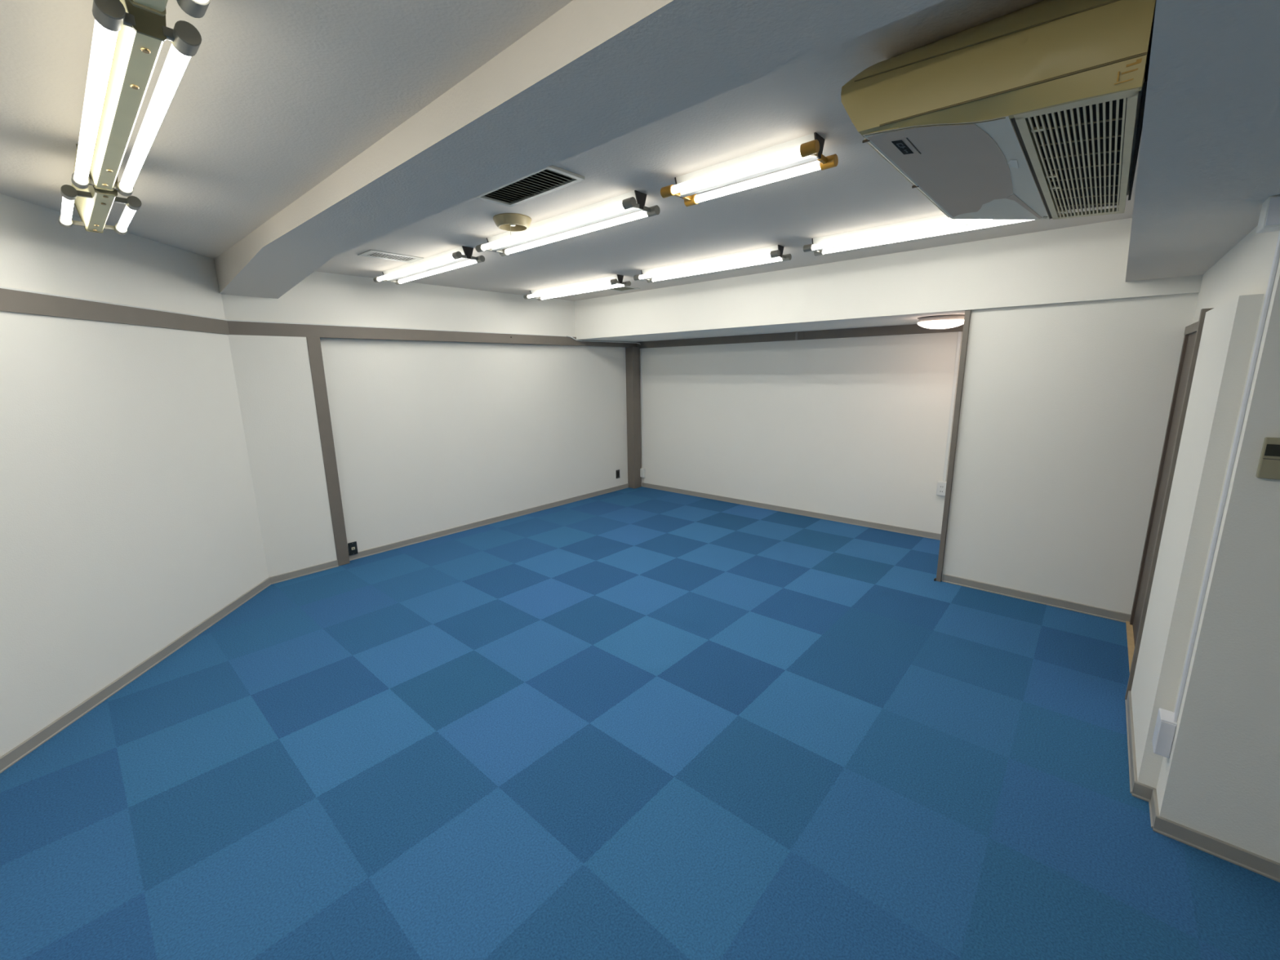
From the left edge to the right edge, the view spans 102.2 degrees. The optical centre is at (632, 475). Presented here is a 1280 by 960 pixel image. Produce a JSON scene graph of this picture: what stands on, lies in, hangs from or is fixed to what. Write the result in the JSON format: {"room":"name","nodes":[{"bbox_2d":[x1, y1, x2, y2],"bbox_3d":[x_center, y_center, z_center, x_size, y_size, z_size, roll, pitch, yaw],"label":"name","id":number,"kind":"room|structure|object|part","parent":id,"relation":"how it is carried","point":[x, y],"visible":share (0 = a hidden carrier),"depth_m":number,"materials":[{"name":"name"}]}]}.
{"room":"studio","nodes":[
{"label":"studio","id":0,"kind":"room"},
{"bbox_2d":[0,193,268,756],"bbox_3d":[-2.825,-0.056,2.393,0.150,2.490,3.000,-2,12,-6],"label":"wall","id":1,"kind":"structure","parent":0,"point":[129,517],"depth_m":2.72,"materials":[{"name":"white paint"}]},
{"bbox_2d":[0,286,229,334],"bbox_3d":[-2.771,-0.783,2.303,0.032,0.105,2.900,-2,12,-6],"label":"trim","id":2,"kind":"structure","parent":1,"relation":"attached to","point":[11,300],"depth_m":2.72,"materials":[{"name":"taupe painted wood"}]},
{"bbox_2d":[0,577,271,773],"bbox_3d":[-2.726,1.127,2.670,0.013,0.058,2.950,-2,12,-6],"label":"baseboard","id":3,"kind":"structure","parent":1,"relation":"attached to","point":[13,756],"depth_m":2.72,"materials":[{"name":"grey plastic"}]},
{"bbox_2d":[221,271,627,577],"bbox_3d":[-1.456,-0.738,5.611,0.230,2.490,4.600,9,15,41],"label":"wall","id":4,"kind":"structure","parent":0,"point":[429,437],"depth_m":4.88,"materials":[{"name":"white paint"}]},
{"bbox_2d":[268,560,338,584],"bbox_3d":[-2.713,0.796,4.285,0.013,0.058,0.502,9,15,41],"label":"baseboard","id":5,"kind":"structure","parent":4,"relation":"attached to","point":[301,572],"depth_m":4.27,"materials":[{"name":"grey plastic"}]},
{"bbox_2d":[306,337,350,565],"bbox_3d":[-2.569,-0.172,4.351,0.105,1.923,0.096,9,15,41],"label":"trim","id":6,"kind":"structure","parent":4,"relation":"attached to","point":[314,348],"depth_m":4.30,"materials":[{"name":"beige paint"}]},
{"bbox_2d":[347,541,358,555],"bbox_3d":[-2.487,0.647,4.601,0.013,0.115,0.072,9,15,41],"label":"wall outlet","id":7,"kind":"object","parent":4,"relation":"attached to","point":[353,548],"visible":1,"depth_m":4.60,"materials":[{"name":"grey plastic"}]},
{"bbox_2d":[226,320,636,346],"bbox_3d":[-1.454,-1.434,5.373,0.094,0.105,4.480,9,15,41],"label":"trim","id":8,"kind":"structure","parent":4,"relation":"attached to","point":[235,326],"depth_m":4.60,"materials":[{"name":"taupe painted wood"}]},
{"bbox_2d":[348,483,628,560],"bbox_3d":[-1.294,0.435,5.933,0.013,0.058,3.712,9,15,41],"label":"baseboard","id":9,"kind":"structure","parent":4,"relation":"attached to","point":[370,552],"depth_m":5.51,"materials":[{"name":"grey plastic"}]},
{"bbox_2d":[566,335,643,468],"bbox_3d":[-0.325,-0.876,6.671,0.067,1.762,1.257,10,16,44],"label":"cable","id":10,"kind":"object","parent":4,"relation":"attached to","point":[566,335],"visible":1,"depth_m":6.99,"materials":[{"name":"white plastic"}]},
{"bbox_2d":[615,469,619,478],"bbox_3d":[-0.196,-0.022,7.094,0.011,0.115,0.070,9,15,41],"label":"wall outlet","id":11,"kind":"object","parent":4,"relation":"attached to","point":[617,471],"visible":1,"depth_m":7.09,"materials":[{"name":"grey plastic"}]},
{"bbox_2d":[625,346,641,488],"bbox_3d":[0.012,-0.782,7.117,0.145,1.923,0.145,9,15,41],"label":"trim","id":12,"kind":"structure","parent":4,"relation":"attached to","point":[632,354],"depth_m":7.05,"materials":[{"name":"brown paint"}]},
{"bbox_2d":[0,0,1142,301],"bbox_3d":[-1.142,-1.342,2.328,5.120,0.120,6.400,9,15,41],"label":"ceiling","id":13,"kind":"structure","parent":0,"point":[275,97],"depth_m":1.80,"materials":[{"name":"white paint"}]},
{"bbox_2d":[58,143,142,235],"bbox_3d":[-2.176,-1.137,2.096,0.725,0.153,0.216,9,15,41],"label":"fluorescent light","id":14,"kind":"object","parent":13,"relation":"attached to","point":[93,206],"visible":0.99,"depth_m":2.07,"materials":[{"name":"white glass"}]},
{"bbox_3d":[-2.444,-1.181,2.332,0.006,0.152,0.106,9,15,41],"label":"plate","id":15,"kind":"part","parent":14,"relation":"part of","materials":[{"name":"white metal"}]},
{"bbox_3d":[-1.909,-1.094,1.860,0.006,0.152,0.106,9,15,41],"label":"plate","id":16,"kind":"part","parent":14,"relation":"part of","materials":[{"name":"white metal"}]},
{"bbox_2d":[71,0,201,196],"bbox_3d":[-1.414,-1.011,1.413,1.308,0.151,0.154,9,15,41],"label":"fluorescent light","id":17,"kind":"object","parent":13,"relation":"attached to","point":[128,39],"visible":1,"depth_m":1.20,"materials":[{"name":"white glass"}]},
{"bbox_3d":[-1.884,-1.091,1.827,0.006,0.146,0.081,9,15,41],"label":"plate","id":18,"kind":"part","parent":17,"relation":"part of","materials":[{"name":"white metal"}]},
{"bbox_3d":[-0.950,-0.938,1.003,0.006,0.146,0.081,9,15,41],"label":"plate","id":19,"kind":"part","parent":17,"relation":"part of","materials":[{"name":"white metal"}]},
{"bbox_2d":[128,0,168,16],"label":"fluorescent light","id":20,"kind":"object","parent":13,"relation":"attached to","point":[156,6],"depth_m":0.94,"materials":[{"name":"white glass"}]},
{"bbox_3d":[-0.887,-0.924,0.932,0.006,0.146,0.081,9,15,41],"label":"plate","id":21,"kind":"part","parent":20,"relation":"part of","materials":[{"name":"white metal"}]},
{"bbox_2d":[176,0,210,17],"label":"fluorescent light","id":22,"kind":"object","parent":13,"relation":"attached to","point":[196,8],"depth_m":0.94,"materials":[{"name":"grey plastic"}]},
{"bbox_2d":[357,249,423,262],"bbox_3d":[-1.683,-1.531,3.611,0.215,0.006,0.367,9,15,41],"label":"ceiling vent","id":23,"kind":"object","parent":13,"relation":"in","point":[371,253],"visible":1,"depth_m":3.60,"materials":[{"name":"white metal"}]},
{"bbox_2d":[373,245,484,284],"bbox_3d":[-1.528,-1.530,3.790,1.276,0.085,0.212,9,15,41],"label":"fluorescent light","id":24,"kind":"object","parent":13,"relation":"attached to","point":[461,253],"visible":1,"depth_m":3.68,"materials":[{"name":"white glass"}]},
{"bbox_3d":[-1.077,-1.463,3.390,0.006,0.070,0.083,9,15,41],"label":"plate","id":25,"kind":"part","parent":24,"relation":"part of","materials":[{"name":"black metal"}]},
{"bbox_2d":[493,213,531,233],"bbox_3d":[-0.642,-1.331,2.782,0.204,0.100,0.204,9,15,41],"label":"smoke detector","id":26,"kind":"object","parent":13,"relation":"attached to","point":[512,222],"visible":1,"depth_m":2.72,"materials":[{"name":"beige plastic"}]},
{"bbox_2d":[475,164,584,207],"bbox_3d":[-0.469,-1.278,2.290,0.532,0.012,0.208,9,15,41],"label":"ceiling vent","id":27,"kind":"object","parent":13,"relation":"in","point":[552,178],"visible":0.73,"depth_m":2.28,"materials":[{"name":"grey metal"}]},
{"bbox_2d":[475,190,660,256],"bbox_3d":[-0.412,-1.347,2.805,1.276,0.085,0.212,9,15,41],"label":"fluorescent light","id":28,"kind":"object","parent":13,"relation":"attached to","point":[633,201],"visible":1,"depth_m":2.68,"materials":[{"name":"white glass"}]},
{"bbox_3d":[0.040,-1.280,2.405,0.006,0.070,0.083,9,15,41],"label":"plate","id":29,"kind":"part","parent":28,"relation":"part of","materials":[{"name":"black metal"}]},
{"bbox_2d":[523,274,631,300],"bbox_3d":[-0.555,-1.770,4.879,1.276,0.085,0.212,9,15,41],"label":"fluorescent light","id":30,"kind":"object","parent":13,"relation":"attached to","point":[613,281],"visible":1,"depth_m":4.79,"materials":[{"name":"white glass"}]},
{"bbox_3d":[-0.103,-1.703,4.479,0.006,0.070,0.083,9,15,41],"label":"plate","id":31,"kind":"part","parent":30,"relation":"part of","materials":[{"name":"black metal"}]},
{"bbox_2d":[213,0,944,298],"bbox_3d":[-1.046,-1.151,2.213,4.760,0.250,0.360,9,15,41],"label":"ceiling beam","id":32,"kind":"structure","parent":13,"relation":"attached to","point":[593,73],"depth_m":1.39,"materials":[{"name":"white paint"}]},
{"bbox_2d":[606,286,639,291],"bbox_3d":[-0.110,-1.883,5.195,0.260,0.005,0.280,9,15,41],"label":"ceiling vent","id":33,"kind":"object","parent":13,"relation":"in","point":[620,288],"visible":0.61,"depth_m":5.21,"materials":[{"name":"white metal"}]},
{"bbox_2d":[633,244,791,283],"bbox_3d":[0.554,-1.588,3.901,1.276,0.085,0.212,9,15,41],"label":"fluorescent light","id":34,"kind":"object","parent":13,"relation":"attached to","point":[772,253],"visible":1,"depth_m":3.81,"materials":[{"name":"white glass"}]},
{"bbox_3d":[1.006,-1.521,3.500,0.006,0.070,0.083,9,15,41],"label":"plate","id":35,"kind":"part","parent":34,"relation":"part of","materials":[{"name":"black"}]},
{"bbox_2d":[660,132,838,206],"bbox_3d":[0.440,-1.208,2.053,0.676,0.085,0.212,9,15,41],"label":"fluorescent light","id":36,"kind":"object","parent":13,"relation":"attached to","point":[808,148],"visible":1,"depth_m":2.00,"materials":[{"name":"white glass"}]},
{"bbox_3d":[0.669,-1.177,1.850,0.006,0.070,0.083,9,15,41],"label":"plate","id":37,"kind":"part","parent":36,"relation":"part of","materials":[{"name":"black metal"}]},
{"bbox_2d":[573,217,1203,342],"bbox_3d":[1.716,-1.644,4.815,5.335,0.500,1.230,9,15,41],"label":"ceiling beam","id":38,"kind":"structure","parent":13,"relation":"attached to","point":[1085,262],"depth_m":3.85,"materials":[{"name":"white paint"}]},
{"bbox_2d":[917,314,964,328],"bbox_3d":[2.420,-1.200,4.040,0.342,0.098,0.342,9,15,41],"label":"dome lamp","id":39,"kind":"object","parent":38,"relation":"attached to","point":[937,322],"visible":0.9,"depth_m":3.93,"materials":[{"name":"grey plastic"}]},
{"bbox_2d":[917,320,964,328],"bbox_3d":[2.421,-1.178,4.044,0.336,0.053,0.336,9,15,41],"label":"diffuser","id":40,"kind":"object","parent":39,"relation":"attached to","point":[931,324],"depth_m":3.95,"materials":[{"name":"white plastic"}]},
{"bbox_2d":[803,213,1062,256],"bbox_3d":[1.633,-1.411,2.948,1.276,0.085,0.212,9,15,41],"label":"fluorescent light","id":41,"kind":"object","parent":13,"relation":"attached to","point":[940,224],"visible":0.53,"depth_m":3.00,"materials":[{"name":"white glass"}]},
{"bbox_2d":[840,0,1156,219],"bbox_3d":[1.186,-1.032,1.619,0.598,0.280,1.246,9,15,41],"label":"air conditioner","id":42,"kind":"object","parent":13,"relation":"attached to","point":[1035,111],"visible":1,"depth_m":1.25,"materials":[{"name":"white plastic"}]},
{"bbox_3d":[1.130,-0.964,1.703,0.316,0.056,1.220,9,15,41],"label":"panel","id":43,"kind":"part","parent":42,"relation":"part of","materials":[{"name":"white plastic"}]},
{"bbox_3d":[0.816,-0.943,1.220,0.593,0.280,0.143,9,15,41],"label":"panel","id":44,"kind":"part","parent":42,"relation":"part of","materials":[{"name":"plastic"}]},
{"bbox_2d":[1013,88,1138,219],"bbox_3d":[1.329,-0.893,1.527,0.208,0.040,1.229,9,15,41],"label":"grille","id":45,"kind":"object","parent":42,"relation":"attached to","point":[1087,136],"depth_m":1.34,"materials":[{"name":"beige plastic"}]},
{"bbox_3d":[1.201,-1.058,1.633,0.586,0.235,1.003,9,15,41],"label":"casing","id":46,"kind":"part","parent":42,"relation":"part of","materials":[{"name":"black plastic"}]},
{"bbox_3d":[1.393,-1.007,1.408,0.006,0.250,1.060,9,15,41],"label":"plate","id":47,"kind":"part","parent":42,"relation":"part of","materials":[{"name":"black"}]},
{"bbox_2d":[1124,0,1279,281],"bbox_3d":[1.607,-0.785,0.408,1.730,0.410,5.600,9,15,41],"label":"ceiling beam","id":48,"kind":"structure","parent":13,"relation":"attached to","point":[1209,157],"depth_m":1.06,"materials":[{"name":"white paint"}]},
{"bbox_2d":[0,486,1279,959],"bbox_3d":[-0.004,1.160,2.728,6.900,0.120,7.700,9,15,41],"label":"floor","id":49,"kind":"structure","parent":0,"point":[639,723],"depth_m":2.11,"materials":[{"name":"blue carpet"}]},
{"bbox_2d":[639,331,962,533],"bbox_3d":[1.607,-0.625,5.904,4.110,2.050,0.120,9,15,41],"label":"wall","id":50,"kind":"structure","parent":0,"point":[855,428],"depth_m":5.56,"materials":[{"name":"white paint"}]},
{"bbox_2d":[640,467,645,477],"bbox_3d":[0.141,-0.042,7.264,0.080,0.126,0.047,9,15,41],"label":"junction box","id":51,"kind":"object","parent":50,"relation":"attached to","point":[642,474],"visible":1,"depth_m":7.24,"materials":[{"name":"white plastic"}]},
{"bbox_2d":[642,482,941,540],"bbox_3d":[1.605,0.365,6.033,3.930,0.058,0.013,9,15,41],"label":"baseboard","id":52,"kind":"structure","parent":50,"relation":"attached to","point":[822,516],"depth_m":5.74,"materials":[{"name":"grey plastic"}]},
{"bbox_2d":[795,331,804,339],"bbox_3d":[1.765,-1.477,5.446,0.090,0.081,0.012,9,15,41],"label":"bracket","id":53,"kind":"object","parent":50,"relation":"attached to","point":[799,335],"visible":1,"depth_m":5.44,"materials":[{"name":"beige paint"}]},
{"bbox_2d":[636,324,963,348],"bbox_3d":[1.526,-1.522,5.688,4.055,0.085,0.035,9,15,41],"label":"trim","id":54,"kind":"structure","parent":50,"relation":"attached to","point":[913,328],"depth_m":5.39,"materials":[{"name":"brown paint"}]},
{"bbox_2d":[936,480,946,496],"bbox_3d":[2.874,0.119,4.788,0.085,0.134,0.049,9,15,41],"label":"wall outlet","id":55,"kind":"object","parent":50,"relation":"attached to","point":[941,486],"visible":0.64,"depth_m":4.77,"materials":[{"name":"white plastic"}]},
{"bbox_2d":[942,331,962,481],"bbox_3d":[2.877,-0.604,4.647,0.026,1.339,0.018,9,15,41],"label":"cable trunking","id":56,"kind":"object","parent":50,"relation":"attached to","point":[959,338],"visible":1,"depth_m":4.63,"materials":[{"name":"white plastic"}]},
{"bbox_2d":[941,293,1198,622],"bbox_3d":[3.175,-0.177,3.737,1.290,1.990,1.081,9,15,41],"label":"wall","id":57,"kind":"structure","parent":0,"point":[1065,407],"depth_m":3.36,"materials":[{"name":"white paint"}]},
{"bbox_2d":[936,309,971,582],"bbox_3d":[2.347,-0.172,3.778,0.032,1.990,0.068,9,15,41],"label":"trim","id":58,"kind":"structure","parent":57,"relation":"attached to","point":[967,313],"depth_m":3.74,"materials":[{"name":"beige paint"}]},
{"bbox_2d":[1124,307,1213,700],"bbox_3d":[2.774,0.120,2.708,0.063,1.835,1.063,9,15,41],"label":"door","id":59,"kind":"structure","parent":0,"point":[1193,332],"depth_m":2.84,"materials":[{"name":"beige paint"}]},
{"bbox_3d":[2.805,1.010,2.900,0.028,0.012,1.028,9,15,41],"label":"sill","id":60,"kind":"part","parent":59,"relation":"part of","materials":[{"name":"brown wood"}]},
{"bbox_3d":[2.785,-0.733,2.534,0.026,0.045,1.028,9,15,41],"label":"frame","id":61,"kind":"part","parent":59,"relation":"part of","materials":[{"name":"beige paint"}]},
{"bbox_2d":[1130,293,1263,788],"bbox_3d":[2.175,0.273,2.048,0.050,1.820,0.745,9,15,41],"label":"wall","id":62,"kind":"structure","parent":0,"point":[1229,328],"depth_m":1.85,"materials":[{"name":"white paint"}]},
{"bbox_2d":[1124,690,1137,793],"bbox_3d":[2.166,1.132,2.246,0.013,0.058,0.745,9,15,41],"label":"baseboard","id":63,"kind":"structure","parent":62,"relation":"attached to","point":[1129,715],"depth_m":2.19,"materials":[{"name":"grey plastic"}]},
{"bbox_2d":[1131,781,1155,801],"bbox_3d":[1.933,1.196,1.952,0.059,0.058,0.013,9,15,41],"label":"baseboard","id":64,"kind":"structure","parent":62,"relation":"attached to","point":[1141,791],"depth_m":1.95,"materials":[{"name":"grey plastic"}]},
{"bbox_2d":[1155,225,1279,862],"bbox_3d":[3.002,0.154,1.886,1.365,2.090,1.972,9,15,41],"label":"wall","id":65,"kind":"structure","parent":0,"point":[1220,780],"depth_m":1.64,"materials":[{"name":"white paint"}]},
{"bbox_2d":[1148,789,1159,828],"bbox_3d":[1.899,1.211,1.881,0.013,0.058,0.151,9,15,41],"label":"baseboard","id":66,"kind":"structure","parent":65,"relation":"attached to","point":[1153,806],"depth_m":1.88,"materials":[{"name":"grey plastic"}]},
{"bbox_2d":[1151,707,1177,758],"bbox_3d":[1.889,0.913,1.833,0.042,0.138,0.086,9,15,41],"label":"junction box","id":67,"kind":"object","parent":65,"relation":"attached to","point":[1165,728],"visible":0.95,"depth_m":1.81,"materials":[{"name":"white plastic"}]},
{"bbox_2d":[1152,814,1279,882],"bbox_3d":[2.353,1.308,1.371,1.374,0.058,0.013,9,15,41],"label":"baseboard","id":68,"kind":"structure","parent":65,"relation":"attached to","point":[1255,863],"depth_m":1.72,"materials":[{"name":"grey plastic"}]},
{"bbox_2d":[1173,231,1279,722],"bbox_3d":[1.873,0.066,1.635,0.008,1.600,0.026,9,15,41],"label":"cable trunking","id":69,"kind":"object","parent":65,"relation":"attached to","point":[1277,255],"visible":1,"depth_m":1.61,"materials":[{"name":"white plastic"}]},
{"bbox_2d":[1255,437,1279,479],"bbox_3d":[1.900,-0.046,1.482,0.125,0.120,0.024,9,15,41],"label":"controller","id":70,"kind":"object","parent":65,"relation":"attached to","point":[1268,466],"visible":1,"depth_m":1.50,"materials":[{"name":"grey plastic"}]},
{"bbox_2d":[1256,195,1279,233],"bbox_3d":[1.865,-0.761,1.501,0.045,0.085,0.094,9,15,41],"label":"junction box","id":71,"kind":"object","parent":65,"relation":"attached to","point":[1269,216],"visible":1,"depth_m":1.48,"materials":[{"name":"white plastic"}]}
]}

